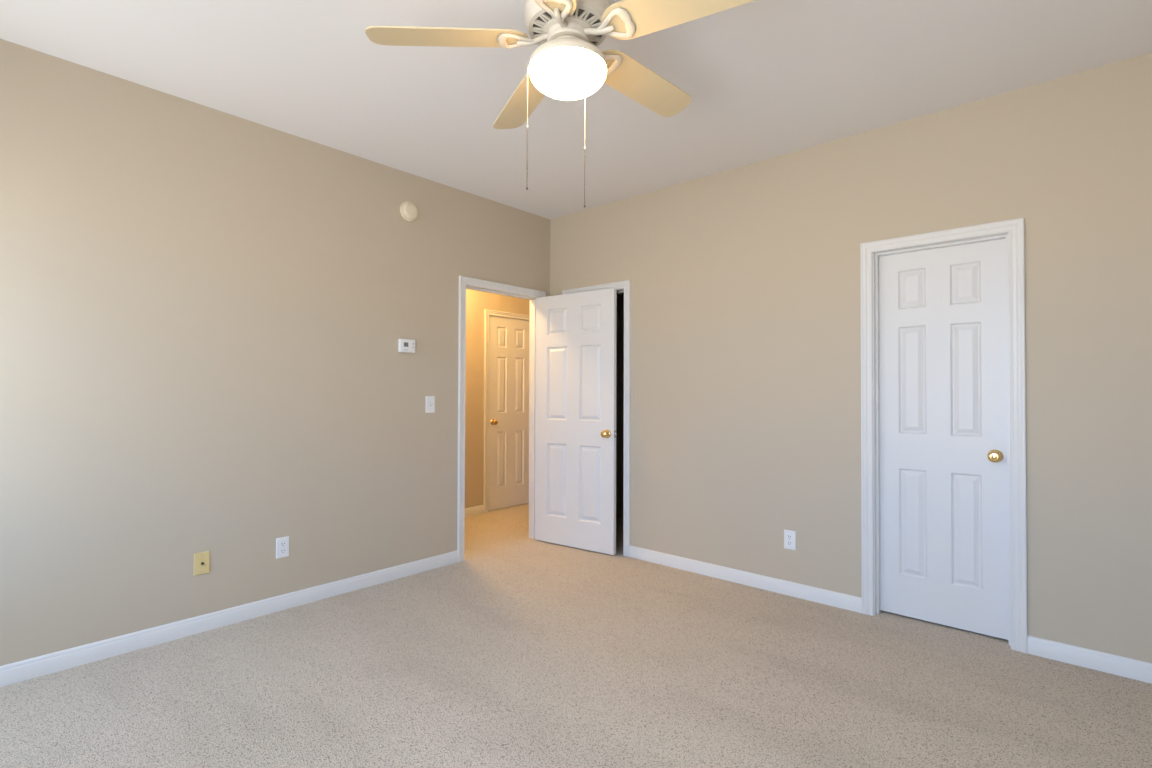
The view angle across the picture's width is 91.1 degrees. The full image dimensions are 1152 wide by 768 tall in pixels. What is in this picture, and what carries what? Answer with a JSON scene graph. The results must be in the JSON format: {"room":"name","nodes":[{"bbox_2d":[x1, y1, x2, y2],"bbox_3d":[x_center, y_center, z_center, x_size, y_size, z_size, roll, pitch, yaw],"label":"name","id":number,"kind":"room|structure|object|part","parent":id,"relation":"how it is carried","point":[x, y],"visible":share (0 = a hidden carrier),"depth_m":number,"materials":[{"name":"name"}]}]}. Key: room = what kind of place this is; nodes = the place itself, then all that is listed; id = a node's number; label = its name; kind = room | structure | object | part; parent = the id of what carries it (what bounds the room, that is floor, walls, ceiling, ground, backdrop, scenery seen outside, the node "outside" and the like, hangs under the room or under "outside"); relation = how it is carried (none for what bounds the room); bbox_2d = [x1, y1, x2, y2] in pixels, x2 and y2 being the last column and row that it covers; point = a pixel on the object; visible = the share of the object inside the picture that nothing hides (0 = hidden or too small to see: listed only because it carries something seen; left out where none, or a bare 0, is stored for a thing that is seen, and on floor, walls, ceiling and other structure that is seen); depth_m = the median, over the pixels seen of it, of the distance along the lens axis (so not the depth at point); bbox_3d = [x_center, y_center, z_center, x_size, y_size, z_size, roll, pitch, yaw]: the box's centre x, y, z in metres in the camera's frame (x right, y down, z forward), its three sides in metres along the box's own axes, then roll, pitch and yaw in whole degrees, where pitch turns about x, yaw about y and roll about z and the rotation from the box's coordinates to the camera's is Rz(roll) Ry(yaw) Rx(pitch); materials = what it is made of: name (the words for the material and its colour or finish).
{"room":"empty bedroom","nodes":[
{"label":"empty bedroom","id":0,"kind":"room"},
{"bbox_2d":[0,39,623,665],"bbox_3d":[-1.178,-0.071,3.891,0.115,2.737,5.735,0,-1,42],"label":"wall","id":1,"kind":"structure","parent":0,"point":[205,311],"depth_m":2.96,"materials":[{"name":"paint"}]},
{"bbox_2d":[194,551,209,575],"bbox_3d":[-1.936,0.930,2.927,0.017,0.112,0.071,0,-1,42],"label":"cable plate","id":2,"kind":"object","parent":1,"relation":"attached to","point":[201,560],"visible":1,"depth_m":2.93,"materials":[{"name":"beige plastic"}]},
{"bbox_2d":[0,551,457,686],"bbox_3d":[-1.913,1.241,2.953,0.014,0.083,3.158,0,-1,42],"label":"baseboard","id":3,"kind":"structure","parent":1,"relation":"attached to","point":[12,673],"depth_m":2.91,"materials":[{"name":"white wood"}]},
{"bbox_2d":[276,536,288,558],"bbox_3d":[-1.675,0.934,3.229,0.008,0.116,0.072,0,-1,42],"label":"electrical outlet","id":4,"kind":"object","parent":1,"relation":"attached to","point":[282,544],"visible":1,"depth_m":3.23,"materials":[{"name":"white plastic"}]},
{"bbox_2d":[398,339,414,352],"bbox_3d":[-1.144,-0.258,3.824,0.028,0.090,0.121,0,-1,42],"label":"thermostat","id":5,"kind":"object","parent":1,"relation":"attached to","point":[404,345],"visible":1,"depth_m":3.81,"materials":[{"name":"white plastic"}]},
{"bbox_2d":[400,201,417,221],"bbox_3d":[-1.125,-1.176,3.841,0.045,0.134,0.134,0,-1,42],"label":"smoke detector","id":6,"kind":"object","parent":1,"relation":"attached to","point":[408,210],"visible":1,"depth_m":3.82,"materials":[{"name":"plastic"}]},
{"bbox_2d":[426,396,434,412],"bbox_3d":[-1.020,0.143,3.969,0.017,0.118,0.073,0,-1,42],"label":"light switch","id":7,"kind":"object","parent":1,"relation":"attached to","point":[430,400],"visible":1,"depth_m":3.97,"materials":[{"name":"white plastic"}]},
{"bbox_2d":[457,276,545,561],"bbox_3d":[-0.606,0.258,4.519,0.134,2.100,0.896,0,-1,42],"label":"door frame","id":8,"kind":"structure","parent":1,"relation":"attached to","point":[465,282],"depth_m":4.42,"materials":[{"name":"white wood"}]},
{"bbox_2d":[536,288,616,554],"bbox_3d":[-0.012,0.286,4.532,0.784,2.027,0.156,0,-1,35],"label":"door","id":9,"kind":"structure","parent":1,"relation":"in","point":[576,433],"depth_m":4.50,"materials":[{"name":"white wood"}]},
{"bbox_3d":[0.219,0.381,4.301,0.058,0.058,0.050,0,-1,35],"label":"knob","id":10,"kind":"part","parent":9,"relation":"part of","materials":[{"name":"gold metal"}]},
{"bbox_2d":[465,289,529,507],"bbox_3d":[-2.046,-0.064,4.661,0.115,2.737,5.735,0,-1,42],"label":"wall","id":11,"kind":"structure","parent":0,"point":[477,302],"depth_m":5.74,"materials":[{"name":"paint"}]},
{"bbox_2d":[465,505,483,516],"bbox_3d":[-2.386,1.256,4.167,0.014,0.083,4.347,0,-1,42],"label":"baseboard","id":12,"kind":"structure","parent":11,"relation":"attached to","point":[476,510],"depth_m":5.69,"materials":[{"name":"white wood"}]},
{"bbox_2d":[483,309,529,512],"bbox_3d":[-0.742,0.282,6.114,0.134,2.092,0.724,0,-1,42],"label":"door frame","id":13,"kind":"structure","parent":11,"relation":"attached to","point":[487,312],"depth_m":5.82,"materials":[{"name":"white wood"}]},
{"bbox_2d":[488,315,529,510],"bbox_3d":[-0.700,0.302,6.076,0.095,2.027,0.600,0,-1,42],"label":"door","id":14,"kind":"structure","parent":11,"relation":"in","point":[508,417],"depth_m":6.07,"materials":[{"name":"white wood"}]},
{"bbox_2d":[0,503,1151,767],"bbox_3d":[0.002,1.338,2.898,5.500,0.100,5.850,0,-1,42],"label":"floor","id":15,"kind":"structure","parent":0,"point":[522,651],"depth_m":2.39,"materials":[{"name":"beige carpet"}]},
{"bbox_2d":[0,0,1151,219],"bbox_3d":[0.011,-1.499,2.936,5.500,0.100,5.850,0,-1,42],"label":"ceiling","id":16,"kind":"structure","parent":0,"point":[763,79],"depth_m":2.62,"materials":[{"name":"white paint"}]},
{"bbox_2d":[365,0,755,207],"bbox_3d":[0.008,-1.049,1.932,1.269,0.826,1.244,0,-1,42],"label":"ceiling fan","id":17,"kind":"object","parent":16,"relation":"hanging from","point":[568,63],"visible":1,"depth_m":1.86,"materials":[{"name":"beige wood"}]},
{"bbox_3d":[-0.422,-1.150,1.876,0.527,0.052,0.143,0,-1,-5],"label":"fan blade","id":18,"kind":"part","parent":17,"relation":"part of","materials":[{"name":"beige wood"}]},
{"bbox_3d":[-0.200,-1.146,2.272,0.141,0.056,0.527,1,-1,-26],"label":"fan blade","id":19,"kind":"part","parent":17,"relation":"part of","materials":[{"name":"beige wood"}]},
{"bbox_3d":[-0.165,-0.762,1.910,0.007,0.214,0.006,0,-1,42],"label":"pull chain","id":20,"kind":"part","parent":17,"relation":"part of","materials":[{"name":"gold metal"}]},
{"bbox_3d":[-0.164,-0.978,1.913,0.005,0.227,0.005,0,-1,19],"label":"pull cord","id":21,"kind":"part","parent":17,"relation":"part of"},
{"bbox_3d":[-0.101,-1.167,1.526,0.142,0.042,0.527,0,-1,11],"label":"fan blade","id":22,"kind":"part","parent":17,"relation":"part of","materials":[{"name":"beige wood"}]},
{"bbox_2d":[527,2,605,46],"bbox_3d":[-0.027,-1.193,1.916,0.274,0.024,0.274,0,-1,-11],"label":"motor housing","id":23,"kind":"object","parent":17,"relation":"attached to","point":[587,16],"depth_m":1.85,"materials":[{"name":"beige metal"}]},
{"bbox_3d":[-0.028,-1.029,1.913,0.262,0.083,0.262,0,-1,42],"label":"lamp shade","id":24,"kind":"part","parent":17,"relation":"part of","materials":[{"name":"white glass"}]},
{"bbox_3d":[0.031,-0.741,2.032,0.007,0.214,0.006,0,-1,42],"label":"pull chain","id":25,"kind":"part","parent":17,"relation":"part of","materials":[{"name":"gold metal"}]},
{"bbox_3d":[0.256,-1.157,2.192,0.527,0.042,0.142,1,-1,-44],"label":"fan blade","id":26,"kind":"part","parent":17,"relation":"part of","materials":[{"name":"beige wood"}]},
{"bbox_3d":[0.321,-1.165,1.726,0.527,0.041,0.142,0,-1,29],"label":"fan blade","id":27,"kind":"part","parent":17,"relation":"part of","materials":[{"name":"beige wood"}]},
{"bbox_2d":[550,53,1151,662],"bbox_3d":[1.347,-0.068,3.555,4.110,2.737,0.115,0,-1,42],"label":"wall","id":28,"kind":"structure","parent":0,"point":[746,312],"depth_m":3.26,"materials":[{"name":"paint"}]},
{"bbox_2d":[562,280,630,556],"bbox_3d":[0.186,0.261,4.567,0.700,2.100,0.134,0,-1,42],"label":"door frame","id":29,"kind":"structure","parent":28,"relation":"attached to","point":[624,287],"depth_m":4.31,"materials":[{"name":"white wood"}]},
{"bbox_2d":[629,546,861,612],"bbox_3d":[1.014,1.261,3.742,1.622,0.083,0.014,0,-1,42],"label":"baseboard","id":30,"kind":"structure","parent":28,"relation":"attached to","point":[836,599],"depth_m":3.62,"materials":[{"name":"white wood"}]},
{"bbox_2d":[784,530,795,549],"bbox_3d":[1.317,0.961,3.483,0.072,0.116,0.008,0,-1,42],"label":"electrical outlet","id":31,"kind":"object","parent":28,"relation":"attached to","point":[789,536],"visible":1,"depth_m":3.48,"materials":[{"name":"white plastic"}]},
{"bbox_2d":[879,239,1007,639],"bbox_3d":[1.945,0.270,3.026,0.600,2.027,0.095,0,-1,42],"label":"door","id":32,"kind":"structure","parent":28,"relation":"in","point":[944,512],"depth_m":3.02,"materials":[{"name":"white wood"}]},
{"bbox_3d":[2.109,0.366,2.848,0.058,0.058,0.050,0,-1,42],"label":"knob","id":33,"kind":"part","parent":32,"relation":"part of","materials":[{"name":"gold metal"}]},
{"bbox_2d":[860,217,1026,653],"bbox_3d":[1.936,0.246,3.015,0.734,2.100,0.134,0,-1,42],"label":"door frame","id":34,"kind":"structure","parent":28,"relation":"attached to","point":[1012,230],"depth_m":2.86,"materials":[{"name":"white wood"}]},
{"bbox_2d":[1027,635,1151,683],"bbox_3d":[2.504,1.248,2.421,0.892,0.083,0.014,0,-1,42],"label":"baseboard","id":35,"kind":"structure","parent":28,"relation":"attached to","point":[1135,669],"depth_m":2.56,"materials":[{"name":"white wood"}]}
]}

